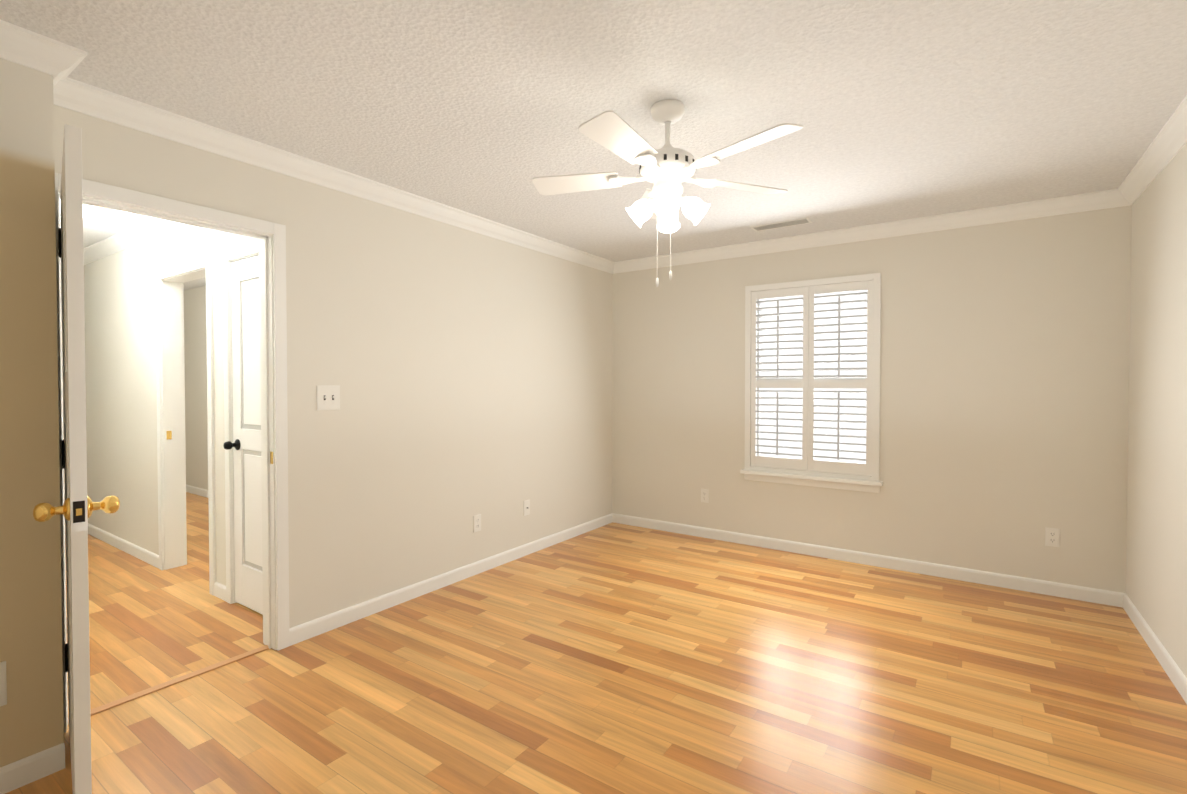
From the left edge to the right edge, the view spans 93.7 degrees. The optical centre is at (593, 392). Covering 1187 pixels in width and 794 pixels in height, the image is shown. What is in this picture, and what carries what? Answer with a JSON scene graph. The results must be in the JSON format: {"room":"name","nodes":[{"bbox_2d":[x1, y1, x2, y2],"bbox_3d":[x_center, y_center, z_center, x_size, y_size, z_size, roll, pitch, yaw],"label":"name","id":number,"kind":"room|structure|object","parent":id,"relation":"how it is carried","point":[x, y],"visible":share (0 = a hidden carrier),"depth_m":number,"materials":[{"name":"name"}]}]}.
{"room":"empty bedroom","nodes":[
{"label":"empty bedroom","id":0,"kind":"room"},
{"bbox_2d":[0,58,63,766],"bbox_3d":[-2.169,0.068,1.610,0.265,2.440,0.860,1,1,34],"label":"wall","id":1,"kind":"structure","parent":0,"point":[31,717],"depth_m":1.83,"materials":[{"name":"paint"}]},
{"bbox_2d":[0,661,6,705],"bbox_3d":[-1.913,0.934,1.756,0.009,0.140,0.085,1,1,34],"label":"outlet","id":2,"kind":"object","parent":1,"relation":"attached to","point":[3,690],"visible":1,"depth_m":1.78,"materials":[{"name":"white plastic"}]},
{"bbox_2d":[0,743,64,793],"bbox_3d":[-2.046,1.247,1.563,0.013,0.084,0.830,1,1,34],"label":"baseboard","id":3,"kind":"structure","parent":1,"relation":"attached to","point":[30,769],"depth_m":1.84,"materials":[{"name":"white wood"}]},
{"bbox_2d":[0,19,94,94],"bbox_3d":[-1.991,-1.106,1.566,0.087,0.090,0.842,1,1,34],"label":"crown molding","id":4,"kind":"structure","parent":1,"relation":"attached to","point":[42,53],"depth_m":1.82,"materials":[{"name":"white wood"}]},
{"bbox_2d":[61,225,258,585],"bbox_3d":[-3.807,0.020,4.514,5.480,2.440,0.120,1,1,34],"label":"wall","id":5,"kind":"structure","parent":0,"point":[120,366],"depth_m":4.23,"materials":[{"name":"white paint"}]},
{"bbox_2d":[65,519,158,567],"bbox_3d":[-4.592,1.190,4.992,3.668,0.084,0.013,1,1,34],"label":"baseboard","id":6,"kind":"structure","parent":5,"relation":"attached to","point":[151,558],"depth_m":4.34,"materials":[{"name":"white wood"}]},
{"bbox_2d":[61,218,186,273],"bbox_3d":[-3.860,-1.154,4.415,5.480,0.090,0.072,1,1,34],"label":"crown molding","id":7,"kind":"structure","parent":5,"relation":"attached to","point":[151,228],"depth_m":4.12,"materials":[{"name":"white wood"}]},
{"bbox_2d":[166,431,272,463],"bbox_3d":[-2.284,0.309,3.339,1.866,0.060,0.204,1,1,34],"label":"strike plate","id":8,"kind":"structure","parent":5,"relation":"attached to","point":[169,434],"depth_m":3.93,"materials":[{"name":"gold metal"}]},
{"bbox_2d":[223,256,262,614],"bbox_3d":[-1.907,0.242,3.123,0.604,2.018,0.110,1,1,34],"label":"hall door","id":9,"kind":"structure","parent":5,"relation":"in","point":[246,444],"depth_m":3.22,"materials":[{"name":"white wood"}]},
{"bbox_2d":[184,286,207,489],"bbox_3d":[-3.094,0.002,5.553,5.480,2.440,0.120,1,1,34],"label":"wall","id":10,"kind":"structure","parent":0,"point":[195,363],"depth_m":6.58,"materials":[{"name":"white paint"}]},
{"bbox_2d":[186,485,207,497],"bbox_3d":[-3.486,1.177,5.760,4.620,0.084,0.013,1,1,34],"label":"baseboard","id":11,"kind":"structure","parent":10,"relation":"attached to","point":[190,489],"depth_m":6.58,"materials":[{"name":"white wood"}]},
{"bbox_2d":[54,105,611,627],"bbox_3d":[-1.210,0.039,3.350,0.120,2.440,5.056,1,1,34],"label":"wall","id":12,"kind":"structure","parent":0,"point":[468,371],"depth_m":3.37,"materials":[{"name":"white paint"}]},
{"bbox_2d":[33,124,119,793],"bbox_3d":[-1.710,0.264,1.833,0.185,2.018,0.770,-1,1,-44],"label":"door","id":13,"kind":"structure","parent":12,"relation":"in","point":[78,508],"depth_m":1.56,"materials":[{"name":"white wood"}]},
{"bbox_2d":[55,172,289,732],"bbox_3d":[-1.833,0.226,2.445,0.152,2.097,0.886,1,1,34],"label":"door frame","id":14,"kind":"structure","parent":12,"relation":"attached to","point":[269,248],"depth_m":2.47,"materials":[{"name":"white wood"}]},
{"bbox_2d":[316,385,339,409],"bbox_3d":[-1.401,0.026,2.949,0.018,0.130,0.128,1,1,34],"label":"light switch","id":15,"kind":"object","parent":12,"relation":"attached to","point":[327,397],"visible":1,"depth_m":2.95,"materials":[{"name":"white plastic"}]},
{"bbox_2d":[53,87,619,273],"bbox_3d":[-0.888,-1.140,3.607,0.100,0.090,3.916,1,1,34],"label":"crown molding","id":16,"kind":"structure","parent":12,"relation":"attached to","point":[99,103],"depth_m":2.72,"materials":[{"name":"white wood"}]},
{"bbox_2d":[289,513,611,645],"bbox_3d":[-0.682,1.206,4.022,0.013,0.084,2.991,1,1,34],"label":"baseboard","id":17,"kind":"structure","parent":12,"relation":"attached to","point":[318,626],"depth_m":3.48,"materials":[{"name":"white wood"}]},
{"bbox_2d":[473,514,480,532],"bbox_3d":[-0.802,0.901,3.845,0.009,0.115,0.070,1,1,34],"label":"electrical outlet","id":18,"kind":"object","parent":12,"relation":"attached to","point":[476,523],"visible":1,"depth_m":3.84,"materials":[{"name":"white plastic"}]},
{"bbox_2d":[523,499,529,515],"bbox_3d":[-0.508,0.882,4.268,0.016,0.115,0.070,1,1,34],"label":"jack","id":19,"kind":"object","parent":12,"relation":"attached to","point":[526,507],"visible":1,"depth_m":4.26,"materials":[{"name":"white plastic"}]},
{"bbox_2d":[0,0,1186,289],"bbox_3d":[-1.996,-1.240,3.868,9.413,0.100,5.056,1,1,34],"label":"ceiling","id":20,"kind":"structure","parent":0,"point":[898,110],"depth_m":2.14,"materials":[{"name":"white paint"}]},
{"bbox_2d":[83,204,112,219],"bbox_3d":[-3.187,-1.144,3.524,0.220,0.080,0.220,1,1,34],"label":"hall light","id":21,"kind":"object","parent":20,"relation":"attached to","point":[93,212],"visible":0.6,"depth_m":3.49,"materials":[{"name":"white glass"}]},
{"bbox_2d":[532,99,802,286],"bbox_3d":[0.286,-0.796,2.243,1.111,0.732,1.071,1,1,34],"label":"fan","id":22,"kind":"object","parent":20,"relation":"hanging from","point":[667,169],"visible":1,"depth_m":2.22,"materials":[{"name":"white wood"}]},
{"bbox_2d":[750,218,812,231],"bbox_3d":[1.327,-1.187,3.940,0.400,0.009,0.130,1,1,34],"label":"ceiling vent","id":23,"kind":"object","parent":20,"relation":"in","point":[782,224],"visible":1,"depth_m":3.92,"materials":[{"name":"white plastic"}]},
{"bbox_2d":[5,492,1186,793],"bbox_3d":[-1.996,1.290,3.910,9.413,0.080,5.056,1,1,34],"label":"floor","id":24,"kind":"structure","parent":0,"point":[615,658],"depth_m":2.42,"materials":[{"name":"laminate"}]},
{"bbox_2d":[68,645,268,723],"bbox_3d":[-1.835,1.271,2.463,0.045,0.007,0.762,1,1,34],"label":"threshold","id":25,"kind":"object","parent":24,"relation":"on","point":[107,706],"visible":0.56,"depth_m":2.44,"materials":[{"name":"brown wood"}]},
{"bbox_2d":[612,205,1131,592],"bbox_3d":[1.747,0.023,4.291,3.693,2.440,0.160,1,1,34],"label":"wall","id":26,"kind":"structure","parent":0,"point":[1004,379],"depth_m":3.77,"materials":[{"name":"white paint"}]},
{"bbox_2d":[701,489,708,502],"bbox_3d":[0.949,0.879,4.750,0.070,0.115,0.009,1,1,34],"label":"electrical outlet","id":27,"kind":"object","parent":26,"relation":"attached to","point":[705,495],"visible":1,"depth_m":4.75,"materials":[{"name":"white plastic"}]},
{"bbox_2d":[740,469,882,492],"bbox_3d":[1.649,0.671,4.275,1.032,0.084,0.115,1,1,34],"label":"window sill","id":28,"kind":"structure","parent":26,"relation":"attached to","point":[827,482],"depth_m":4.22,"materials":[{"name":"white wood"}]},
{"bbox_2d":[757,291,866,462],"bbox_3d":[1.710,-0.101,4.351,0.902,1.437,0.040,1,1,34],"label":"window","id":29,"kind":"structure","parent":26,"relation":"in","point":[761,379],"depth_m":4.43,"materials":[{"name":"white"}]},
{"bbox_2d":[744,273,880,480],"bbox_3d":[1.649,-0.115,4.262,0.982,1.487,0.096,1,1,34],"label":"window shutters","id":30,"kind":"object","parent":29,"relation":"attached to","point":[808,291],"visible":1,"depth_m":4.23,"materials":[{"name":"white wood"}]},
{"bbox_2d":[612,513,1119,606],"bbox_3d":[1.639,1.202,4.281,3.550,0.084,0.013,1,1,34],"label":"baseboard","id":31,"kind":"structure","parent":26,"relation":"attached to","point":[1106,597],"depth_m":3.94,"materials":[{"name":"white wood"}]},
{"bbox_2d":[616,189,1115,272],"bbox_3d":[1.638,-1.150,4.205,3.390,0.090,0.072,1,1,34],"label":"crown molding","id":32,"kind":"structure","parent":26,"relation":"attached to","point":[1098,200],"depth_m":3.89,"materials":[{"name":"white wood"}]},
{"bbox_2d":[1045,527,1059,546],"bbox_3d":[2.846,0.895,3.450,0.070,0.115,0.009,1,1,34],"label":"electrical outlet","id":33,"kind":"object","parent":26,"relation":"attached to","point":[1052,536],"visible":1,"depth_m":3.45,"materials":[{"name":"white plastic"}]},
{"bbox_2d":[1126,143,1186,677],"bbox_3d":[1.825,0.074,1.246,0.120,2.440,4.776,1,1,34],"label":"wall","id":34,"kind":"structure","parent":0,"point":[1156,565],"depth_m":2.70,"materials":[{"name":"white paint"}]},
{"bbox_2d":[1112,95,1186,207],"bbox_3d":[1.746,-1.101,1.280,0.072,0.090,4.776,1,1,34],"label":"crown molding","id":35,"kind":"structure","parent":34,"relation":"attached to","point":[1172,137],"depth_m":2.66,"materials":[{"name":"white wood"}]},
{"bbox_2d":[1120,592,1186,703],"bbox_3d":[1.770,1.251,1.303,0.013,0.084,4.776,1,1,34],"label":"baseboard","id":36,"kind":"structure","parent":34,"relation":"attached to","point":[1175,674],"depth_m":2.66,"materials":[{"name":"white wood"}]},
{"label":"outside","id":37,"kind":"structure","parent":0,"visible":0},
{"bbox_2d":[760,290,866,463],"bbox_3d":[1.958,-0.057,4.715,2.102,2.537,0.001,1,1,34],"label":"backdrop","id":38,"kind":"structure","parent":37,"point":[821,417],"depth_m":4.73,"materials":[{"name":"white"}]}
]}

